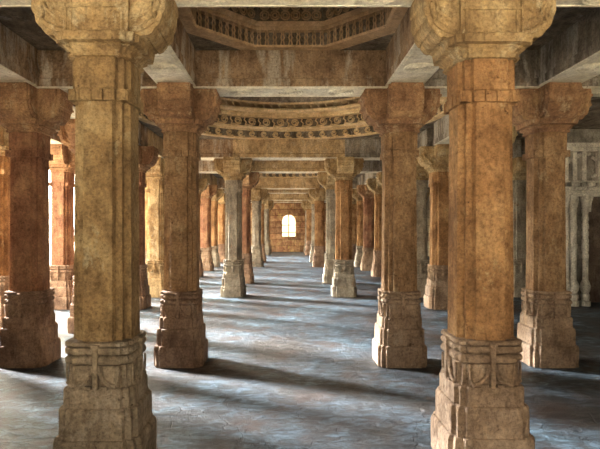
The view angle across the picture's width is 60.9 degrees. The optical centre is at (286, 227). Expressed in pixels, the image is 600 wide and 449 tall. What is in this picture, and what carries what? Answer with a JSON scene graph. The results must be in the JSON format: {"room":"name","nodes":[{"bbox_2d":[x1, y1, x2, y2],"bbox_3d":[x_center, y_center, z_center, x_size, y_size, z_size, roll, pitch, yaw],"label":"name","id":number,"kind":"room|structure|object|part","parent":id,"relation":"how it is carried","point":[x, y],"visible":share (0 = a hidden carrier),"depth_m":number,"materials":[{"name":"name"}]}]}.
{"room":"house of worship","nodes":[
{"label":"house of worship","id":0,"kind":"room"},
{"bbox_2d":[251,203,325,251],"bbox_3d":[-0.100,-0.400,35.500,17.800,4.500,0.600,0,0,0],"label":"wall","id":1,"kind":"structure","parent":0,"point":[278,244],"depth_m":35.20,"materials":[{"name":"brown stone"}]},
{"bbox_2d":[281,214,295,237],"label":"window","id":2,"kind":"structure","parent":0,"point":[291,218],"depth_m":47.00,"materials":[{"name":"white glass"}]},
{"bbox_2d":[0,252,599,448],"bbox_3d":[1.450,1.750,16.900,14.700,0.199,38.200,0,0,0],"label":"floor","id":3,"kind":"structure","parent":0,"point":[290,364],"depth_m":5.39,"materials":[{"name":"stone"}]},
{"bbox_2d":[0,125,9,328],"bbox_3d":[-4.660,-0.010,8.250,0.938,3.321,0.938,0,0,0],"label":"stone pillar","id":4,"kind":"structure","parent":3,"relation":"on","point":[4,136],"depth_m":8.10,"materials":[{"name":"stone"}]},
{"bbox_2d":[50,132,63,144],"bbox_3d":[-4.660,-1.890,9.425,0.472,0.459,1.850,0,0,0],"label":"lintel beam","id":5,"kind":"structure","parent":4,"relation":"on","point":[55,139],"depth_m":9.86,"materials":[{"name":"stone"}]},
{"bbox_2d":[0,82,73,367],"bbox_3d":[-3.170,-0.010,6.290,0.938,3.321,0.938,0,0,0],"label":"stone pillar","id":6,"kind":"structure","parent":3,"relation":"on","point":[31,115],"depth_m":6.10,"materials":[{"name":"red stone"}]},
{"bbox_2d":[0,23,38,85],"bbox_3d":[-3.170,-1.890,4.970,0.476,0.459,2.140,0,0,0],"label":"lintel beam","id":7,"kind":"structure","parent":6,"relation":"on","point":[18,58],"depth_m":5.62,"materials":[{"name":"stone"}]},
{"bbox_2d":[70,104,74,118],"bbox_3d":[-3.171,-1.890,7.270,0.470,0.459,1.460,0,0,0],"label":"lintel beam","id":8,"kind":"structure","parent":6,"relation":"on","point":[73,105],"depth_m":7.52,"materials":[{"name":"stone"}]},
{"bbox_2d":[49,144,74,309],"bbox_3d":[-4.660,-0.010,10.600,0.938,3.321,0.938,0,0,0],"label":"stone pillar","id":9,"kind":"structure","parent":3,"relation":"on","point":[62,167],"depth_m":10.41,"materials":[{"name":"red stone"}]},
{"bbox_2d":[57,119,74,333],"bbox_3d":[-3.170,-0.010,8.250,0.938,3.321,0.938,0,0,0],"label":"stone pillar","id":10,"kind":"structure","parent":3,"relation":"on","point":[66,134],"depth_m":7.99,"materials":[{"name":"red stone"}]},
{"bbox_2d":[138,122,141,144],"bbox_3d":[-3.170,-1.890,9.425,0.473,0.459,1.850,0,0,0],"label":"lintel beam","id":11,"kind":"structure","parent":10,"relation":"on","point":[139,123],"depth_m":10.23,"materials":[{"name":"stone"}]},
{"bbox_2d":[31,0,177,448],"bbox_3d":[-1.268,-0.010,3.692,0.923,3.321,0.760,0,0,0],"label":"stone pillar","id":12,"kind":"structure","parent":3,"relation":"on","point":[107,397],"depth_m":3.42,"materials":[{"name":"beige stone"}]},
{"bbox_2d":[175,0,413,6],"bbox_3d":[0.042,-1.890,3.649,2.679,0.459,0.478,0,0,0],"label":"lintel beam","id":13,"kind":"structure","parent":12,"relation":"on","point":[180,3],"depth_m":3.79,"materials":[{"name":"stone"}]},
{"bbox_2d":[145,188,147,263],"bbox_3d":[-4.660,-0.010,17.400,0.938,3.321,0.938,0,0,0],"label":"stone pillar","id":14,"kind":"structure","parent":3,"relation":"on","point":[146,193],"depth_m":17.20,"materials":[{"name":"stone"}]},
{"bbox_2d":[139,145,159,309],"bbox_3d":[-3.170,-0.010,10.600,0.938,3.321,0.938,0,0,0],"label":"stone pillar","id":15,"kind":"structure","parent":3,"relation":"on","point":[148,155],"depth_m":10.49,"materials":[{"name":"red stone"}]},
{"bbox_2d":[140,124,147,145],"bbox_3d":[-3.905,-1.890,10.600,1.910,0.459,0.473,0,0,0],"label":"lintel beam","id":16,"kind":"structure","parent":15,"relation":"on","point":[144,130],"depth_m":10.56,"materials":[{"name":"stone"}]},
{"bbox_2d":[148,129,162,157],"bbox_3d":[-3.170,-1.890,11.500,0.471,0.459,1.300,0,0,0],"label":"lintel beam","id":17,"kind":"structure","parent":15,"relation":"on","point":[154,140],"depth_m":11.48,"materials":[{"name":"brown stone"}]},
{"bbox_2d":[145,157,164,297],"bbox_3d":[-3.170,-0.010,12.400,0.938,3.321,0.938,0,0,0],"label":"stone pillar","id":18,"kind":"structure","parent":3,"relation":"on","point":[154,176],"depth_m":12.20,"materials":[{"name":"stone"}]},
{"bbox_2d":[140,82,221,367],"bbox_3d":[-1.297,-0.010,6.290,0.938,3.321,0.938,0,0,0],"label":"stone pillar","id":19,"kind":"structure","parent":3,"relation":"on","point":[183,112],"depth_m":6.09,"materials":[{"name":"red stone"}]},
{"bbox_2d":[34,50,156,92],"bbox_3d":[-2.233,-1.890,6.290,1.873,0.459,0.478,0,0,0],"label":"lintel beam","id":20,"kind":"structure","parent":19,"relation":"on","point":[55,70],"depth_m":6.08,"materials":[{"name":"stone"}]},
{"bbox_2d":[143,16,196,85],"bbox_3d":[-1.297,-1.890,4.970,0.476,0.459,2.140,0,0,0],"label":"lintel beam","id":21,"kind":"structure","parent":19,"relation":"on","point":[177,62],"depth_m":5.38,"materials":[{"name":"stone"}]},
{"bbox_2d":[193,50,387,96],"bbox_3d":[0.042,-1.890,6.289,2.679,0.459,0.478,0,0,0],"label":"lintel beam","id":22,"kind":"structure","parent":19,"relation":"on","point":[234,73],"depth_m":6.08,"materials":[{"name":"stone"}]},
{"bbox_2d":[199,179,208,276],"bbox_3d":[-3.170,-0.010,17.400,0.938,3.321,0.938,0,0,0],"label":"stone pillar","id":23,"kind":"structure","parent":3,"relation":"on","point":[203,183],"depth_m":17.26,"materials":[{"name":"red stone"}]},
{"bbox_2d":[202,173,210,184],"bbox_3d":[-3.168,-1.890,18.650,0.470,0.459,2.000,0,0,0],"label":"lintel beam","id":24,"kind":"structure","parent":23,"relation":"on","point":[204,175],"depth_m":18.86,"materials":[{"name":"brown stone"}]},
{"bbox_2d":[200,184,218,270],"bbox_3d":[-3.170,-0.010,19.900,0.938,3.321,0.938,0,0,0],"label":"stone pillar","id":25,"kind":"structure","parent":3,"relation":"on","point":[206,196],"depth_m":19.71,"materials":[{"name":"stone"}]},
{"bbox_2d":[211,189,223,266],"bbox_3d":[-3.170,-0.010,21.800,0.938,3.321,0.938,0,0,0],"label":"stone pillar","id":26,"kind":"structure","parent":3,"relation":"on","point":[214,201],"depth_m":21.61,"materials":[{"name":"orange stone"}]},
{"bbox_2d":[212,175,216,184],"bbox_3d":[-3.170,-1.890,20.850,0.473,0.459,1.400,0,0,0],"label":"lintel beam","id":27,"kind":"structure","parent":26,"relation":"on","point":[214,179],"depth_m":20.81,"materials":[{"name":"brown stone"}]},
{"bbox_2d":[218,193,224,262],"bbox_3d":[-3.170,-0.010,24.600,0.938,3.321,0.938,0,0,0],"label":"stone pillar","id":28,"kind":"structure","parent":3,"relation":"on","point":[221,202],"depth_m":24.41,"materials":[{"name":"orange stone"}]},
{"bbox_2d":[213,157,253,297],"bbox_3d":[-1.297,-0.010,12.400,0.938,3.321,0.938,0,0,0],"label":"stone pillar","id":29,"kind":"structure","parent":3,"relation":"on","point":[233,170],"depth_m":12.20,"materials":[{"name":"grey stone"}]},
{"bbox_2d":[163,139,232,159],"bbox_3d":[-2.233,-1.890,12.399,1.873,0.459,0.472,0,0,0],"label":"lintel beam","id":30,"kind":"structure","parent":29,"relation":"on","point":[210,149],"depth_m":12.19,"materials":[{"name":"stone"}]},
{"bbox_2d":[233,139,344,160],"bbox_3d":[0.042,-1.890,12.399,2.678,0.459,0.477,0,0,0],"label":"lintel beam","id":31,"kind":"structure","parent":29,"relation":"on","point":[256,149],"depth_m":12.19,"materials":[{"name":"brown stone"}]},
{"bbox_2d":[242,172,259,283],"bbox_3d":[-1.297,-0.010,15.400,0.938,3.321,0.938,0,0,0],"label":"stone pillar","id":32,"kind":"structure","parent":3,"relation":"on","point":[252,179],"depth_m":15.21,"materials":[{"name":"red stone"}]},
{"bbox_2d":[251,160,325,173],"bbox_3d":[0.042,-1.890,15.399,2.677,0.459,0.469,0,0,0],"label":"lintel beam","id":33,"kind":"structure","parent":32,"relation":"on","point":[267,166],"depth_m":15.19,"materials":[{"name":"brown stone"}]},
{"bbox_2d":[251,188,267,266],"bbox_3d":[-1.297,-0.010,21.800,0.938,3.321,0.938,0,0,0],"label":"stone pillar","id":34,"kind":"structure","parent":3,"relation":"on","point":[257,194],"depth_m":21.60,"materials":[{"name":"grey stone"}]},
{"bbox_2d":[217,178,255,188],"bbox_3d":[-2.233,-1.890,21.799,1.873,0.459,0.474,0,0,0],"label":"lintel beam","id":35,"kind":"structure","parent":34,"relation":"on","point":[220,181],"depth_m":21.59,"materials":[{"name":"stone"}]},
{"bbox_2d":[261,193,269,262],"bbox_3d":[-1.297,-0.010,24.600,0.938,3.321,0.938,0,0,0],"label":"stone pillar","id":36,"kind":"structure","parent":3,"relation":"on","point":[267,197],"depth_m":24.41,"materials":[{"name":"red stone"}]},
{"bbox_2d":[264,200,272,254],"bbox_3d":[-1.297,-0.010,31.000,0.938,3.321,0.938,0,0,0],"label":"stone pillar","id":37,"kind":"structure","parent":3,"relation":"on","point":[269,203],"depth_m":30.81,"materials":[{"name":"grey stone"}]},
{"bbox_2d":[269,194,306,200],"bbox_3d":[0.042,-1.890,31.000,2.680,0.459,0.482,0,0,0],"label":"lintel beam","id":38,"kind":"structure","parent":37,"relation":"on","point":[275,197],"depth_m":30.79,"materials":[{"name":"brown stone"}]},
{"bbox_2d":[269,202,273,252],"bbox_3d":[-1.297,-0.010,33.400,0.938,3.321,0.938,0,0,0],"label":"stone pillar","id":39,"kind":"structure","parent":3,"relation":"on","point":[270,208],"depth_m":33.24,"materials":[{"name":"red stone"}]},
{"bbox_2d":[273,201,301,202],"bbox_3d":[0.042,-1.890,33.401,2.679,0.459,0.477,0,0,0],"label":"lintel beam","id":40,"kind":"structure","parent":39,"relation":"on","point":[273,201],"depth_m":33.17,"materials":[{"name":"brown stone"}]},
{"bbox_2d":[301,202,306,252],"bbox_3d":[1.380,-0.010,33.400,0.938,3.321,0.938,0,0,0],"label":"stone pillar","id":41,"kind":"structure","parent":3,"relation":"on","point":[301,202],"depth_m":33.27,"materials":[{"name":"grey stone"}]},
{"bbox_2d":[302,200,311,254],"bbox_3d":[1.380,-0.010,31.000,0.938,3.321,0.938,0,0,0],"label":"stone pillar","id":42,"kind":"structure","parent":3,"relation":"on","point":[306,203],"depth_m":30.81,"materials":[{"name":"red stone"}]},
{"bbox_2d":[306,193,314,262],"bbox_3d":[1.380,-0.010,24.600,0.938,3.321,0.938,0,0,0],"label":"stone pillar","id":43,"kind":"structure","parent":3,"relation":"on","point":[308,197],"depth_m":24.42,"materials":[{"name":"grey stone"}]},
{"bbox_2d":[267,189,308,193],"bbox_3d":[0.042,-1.890,24.600,2.678,0.459,0.478,0,0,0],"label":"lintel beam","id":44,"kind":"structure","parent":43,"relation":"on","point":[270,191],"depth_m":24.39,"materials":[{"name":"brown stone"}]},
{"bbox_2d":[308,188,325,266],"bbox_3d":[1.380,-0.010,21.800,0.938,3.321,0.938,0,0,0],"label":"stone pillar","id":45,"kind":"structure","parent":3,"relation":"on","point":[318,195],"depth_m":21.60,"materials":[{"name":"red stone"}]},
{"bbox_2d":[256,178,319,188],"bbox_3d":[0.042,-1.890,21.800,2.678,0.459,0.477,0,0,0],"label":"lintel beam","id":46,"kind":"structure","parent":45,"relation":"on","point":[264,183],"depth_m":21.59,"materials":[{"name":"brown stone"}]},
{"bbox_2d":[320,178,357,188],"bbox_3d":[2.285,-1.890,21.800,1.810,0.459,0.473,0,0,0],"label":"lintel beam","id":47,"kind":"structure","parent":45,"relation":"on","point":[355,181],"depth_m":21.59,"materials":[{"name":"grey stone"}]},
{"bbox_2d":[317,172,335,283],"bbox_3d":[1.380,-0.010,15.400,0.938,3.321,0.938,0,0,0],"label":"stone pillar","id":48,"kind":"structure","parent":3,"relation":"on","point":[325,180],"depth_m":15.21,"materials":[{"name":"grey stone"}]},
{"bbox_2d":[360,160,381,173],"bbox_3d":[2.285,-1.890,15.402,1.810,0.459,0.473,0,0,0],"label":"lintel beam","id":49,"kind":"structure","parent":48,"relation":"on","point":[370,166],"depth_m":15.19,"materials":[{"name":"stone"}]},
{"bbox_2d":[324,157,363,297],"bbox_3d":[1.380,-0.010,12.400,0.938,3.321,0.938,0,0,0],"label":"stone pillar","id":50,"kind":"structure","parent":3,"relation":"on","point":[342,170],"depth_m":12.20,"materials":[{"name":"brown stone"}]},
{"bbox_2d":[345,139,380,160],"bbox_3d":[2.285,-1.890,12.402,1.810,0.459,0.472,0,0,0],"label":"lintel beam","id":51,"kind":"structure","parent":50,"relation":"on","point":[367,149],"depth_m":12.19,"materials":[{"name":"stone"}]},
{"bbox_2d":[352,197,356,259],"bbox_3d":[3.190,-0.010,24.600,0.938,3.321,0.938,0,0,0],"label":"stone pillar","id":52,"kind":"structure","parent":3,"relation":"on","point":[354,202],"depth_m":24.41,"materials":[{"name":"red stone"}]},
{"bbox_2d":[352,189,363,266],"bbox_3d":[3.190,-0.010,21.800,0.938,3.321,0.938,0,0,0],"label":"stone pillar","id":53,"kind":"structure","parent":3,"relation":"on","point":[358,256],"depth_m":21.61,"materials":[{"name":"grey stone"}]},
{"bbox_2d":[358,174,363,184],"bbox_3d":[3.191,-1.890,20.850,0.473,0.459,1.400,0,0,0],"label":"lintel beam","id":54,"kind":"structure","parent":53,"relation":"on","point":[360,178],"depth_m":20.42,"materials":[{"name":"stone"}]},
{"bbox_2d":[356,184,373,270],"bbox_3d":[3.190,-0.010,19.900,0.938,3.321,0.938,0,0,0],"label":"stone pillar","id":55,"kind":"structure","parent":3,"relation":"on","point":[366,194],"depth_m":19.71,"materials":[{"name":"stone"}]},
{"bbox_2d":[366,178,381,276],"bbox_3d":[3.190,-0.010,17.400,0.938,3.321,0.938,0,0,0],"label":"stone pillar","id":56,"kind":"structure","parent":3,"relation":"on","point":[372,184],"depth_m":17.21,"materials":[{"name":"red stone"}]},
{"bbox_2d":[364,173,375,184],"bbox_3d":[3.191,-1.890,18.650,0.472,0.459,2.000,0,0,0],"label":"lintel beam","id":57,"kind":"structure","parent":56,"relation":"on","point":[366,175],"depth_m":18.63,"materials":[{"name":"beige stone"}]},
{"bbox_2d":[376,172,381,185],"bbox_3d":[3.190,-0.010,15.400,0.938,3.321,0.938,0,0,0],"label":"stone pillar","id":58,"kind":"structure","parent":3,"relation":"on","point":[379,174],"depth_m":15.22,"materials":[{"name":"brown stone"}]},
{"bbox_2d":[358,82,441,367],"bbox_3d":[1.380,-0.010,6.290,0.938,3.321,0.938,0,0,0],"label":"stone pillar","id":59,"kind":"structure","parent":3,"relation":"on","point":[397,112],"depth_m":6.09,"materials":[{"name":"stone"}]},
{"bbox_2d":[384,7,438,85],"bbox_3d":[1.377,-1.890,4.970,0.473,0.459,2.140,0,0,0],"label":"lintel beam","id":60,"kind":"structure","parent":59,"relation":"on","point":[405,62],"depth_m":5.32,"materials":[{"name":"stone"}]},
{"bbox_2d":[424,50,541,96],"bbox_3d":[2.285,-1.890,6.289,1.810,0.459,0.471,0,0,0],"label":"lintel beam","id":61,"kind":"structure","parent":59,"relation":"on","point":[526,68],"depth_m":6.08,"materials":[{"name":"stone"}]},
{"bbox_2d":[416,159,428,297],"bbox_3d":[3.190,-0.010,12.400,0.938,3.321,0.938,0,0,0],"label":"stone pillar","id":62,"kind":"structure","parent":3,"relation":"on","point":[422,176],"depth_m":12.20,"materials":[{"name":"grey stone"}]},
{"bbox_2d":[512,139,521,157],"bbox_3d":[4.395,-1.890,12.397,2.413,0.459,0.482,0,0,0],"label":"lintel beam","id":63,"kind":"structure","parent":62,"relation":"on","point":[516,145],"depth_m":12.19,"materials":[{"name":"stone"}]},
{"bbox_2d":[416,144,448,309],"bbox_3d":[3.190,-0.010,10.600,0.938,3.321,0.938,0,0,0],"label":"stone pillar","id":64,"kind":"structure","parent":3,"relation":"on","point":[434,159],"depth_m":10.41,"materials":[{"name":"stone"}]},
{"bbox_2d":[417,128,434,147],"bbox_3d":[3.191,-1.890,11.500,0.472,0.459,1.300,0,0,0],"label":"lintel beam","id":65,"kind":"structure","parent":64,"relation":"on","point":[425,138],"depth_m":10.89,"materials":[{"name":"grey stone"}]},
{"bbox_2d":[410,0,555,448],"bbox_3d":[1.381,-0.010,3.732,0.923,3.321,0.760,0,0,0],"label":"stone pillar","id":66,"kind":"structure","parent":3,"relation":"on","point":[477,44],"depth_m":3.46,"materials":[{"name":"stone"}]},
{"bbox_2d":[556,0,599,6],"bbox_3d":[2.285,-1.890,3.651,1.810,0.459,0.473,0,0,0],"label":"lintel beam","id":67,"kind":"structure","parent":66,"relation":"on","point":[559,3],"depth_m":3.79,"materials":[{"name":"beige stone"}]},
{"bbox_2d":[512,126,517,143],"bbox_3d":[3.190,-0.010,8.250,0.938,3.321,0.938,0,0,0],"label":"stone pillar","id":68,"kind":"structure","parent":3,"relation":"on","point":[514,132],"depth_m":8.06,"materials":[{"name":"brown stone"}]},
{"bbox_2d":[433,115,448,144],"bbox_3d":[3.190,-1.890,9.425,0.470,0.459,1.850,0,0,0],"label":"lintel beam","id":69,"kind":"structure","parent":68,"relation":"on","point":[441,127],"depth_m":9.83,"materials":[{"name":"grey stone"}]},
{"bbox_2d":[513,157,526,297],"bbox_3d":[5.600,-0.010,12.400,0.938,3.321,0.938,0,0,0],"label":"stone pillar","id":70,"kind":"structure","parent":3,"relation":"on","point":[519,166],"depth_m":12.20,"materials":[{"name":"grey stone"}]},
{"bbox_2d":[512,82,592,367],"bbox_3d":[3.190,-0.010,6.290,0.938,3.321,0.938,0,0,0],"label":"stone pillar","id":71,"kind":"structure","parent":3,"relation":"on","point":[544,115],"depth_m":6.10,"materials":[{"name":"stone"}]},
{"bbox_2d":[537,7,599,85],"bbox_3d":[3.190,-1.890,4.970,0.473,0.459,2.140,0,0,0],"label":"lintel beam","id":72,"kind":"structure","parent":71,"relation":"on","point":[573,55],"depth_m":5.38,"materials":[{"name":"grey stone"}]},
{"bbox_2d":[582,74,599,96],"bbox_3d":[5.690,-1.890,6.289,5.001,0.459,0.482,0,0,0],"label":"lintel beam","id":73,"kind":"structure","parent":71,"relation":"on","point":[593,83],"depth_m":6.07,"materials":[{"name":"beige stone"}]},
{"bbox_2d":[565,129,599,306],"bbox_3d":[6.875,-0.235,11.040,2.650,3.770,0.720,0,0,0],"label":"wall","id":74,"kind":"structure","parent":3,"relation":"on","point":[582,168],"depth_m":10.82,"materials":[{"name":"stone"}]},
{"bbox_3d":[6.875,-1.230,10.840,2.650,1.120,0.320,0,0,0],"label":"cornice","id":75,"kind":"part","parent":74,"relation":"part of","materials":[{"name":"stone"}]},
{"bbox_3d":[7.050,-0.715,10.900,1.300,0.737,0.100,0,0,0],"label":"arch moulding","id":76,"kind":"part","parent":74,"relation":"part of","materials":[{"name":"stone"}]},
{"bbox_2d":[0,7,599,188],"bbox_3d":[1.520,-2.620,16.800,14.160,1.000,36.800,0,0,0],"label":"ceiling","id":77,"kind":"structure","parent":0,"point":[241,28],"depth_m":5.82,"materials":[{"name":"stone"}]},
{"bbox_2d":[217,173,316,177],"bbox_3d":[0.010,-3.020,18.600,6.000,1.800,6.000,0,0,0],"label":"dome","id":78,"kind":"object","parent":77,"relation":"attached to","point":[263,175],"visible":0.03,"depth_m":21.42,"materials":[{"name":"stone"}]},
{"bbox_3d":[0.042,-2.515,4.970,2.200,0.329,2.200,0,0,0],"label":"flowered panel","id":79,"kind":"part","parent":77,"relation":"part of","materials":[{"name":"stone"}]},
{"bbox_2d":[139,97,446,138],"bbox_3d":[0.010,-3.020,9.345,6.000,1.800,6.000,0,0,0],"label":"dome","id":80,"kind":"object","parent":77,"relation":"attached to","point":[239,117],"visible":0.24,"depth_m":11.80,"materials":[{"name":"stone"}]},
{"bbox_2d":[427,194,429,256],"bbox_3d":[8.450,-0.185,16.950,0.500,3.870,37.100,0,0,0],"label":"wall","id":81,"kind":"structure","parent":0,"point":[428,197],"depth_m":29.55,"materials":[{"name":"stone"}]},
{"bbox_3d":[-3.170,-0.010,15.400,0.948,3.321,0.948,0,0,0],"label":"stone pillar","id":82,"kind":"structure","parent":0,"visible":0},
{"bbox_2d":[198,160,216,173],"bbox_3d":[-2.233,-1.890,15.398,1.873,0.459,0.471,0,0,0],"label":"lintel beam","id":83,"kind":"structure","parent":82,"relation":"on","point":[205,166],"depth_m":15.19,"materials":[{"name":"stone"}]},
{"bbox_3d":[-3.169,-0.010,3.732,0.921,3.321,0.758,0,0,0],"label":"stone pillar","id":84,"kind":"structure","parent":0,"visible":0},
{"bbox_2d":[0,0,30,6],"bbox_3d":[-2.233,-1.890,3.649,1.873,0.459,0.471,0,0,0],"label":"lintel beam","id":85,"kind":"structure","parent":84,"relation":"on","point":[3,3],"depth_m":3.80,"materials":[{"name":"stone"}]}
]}

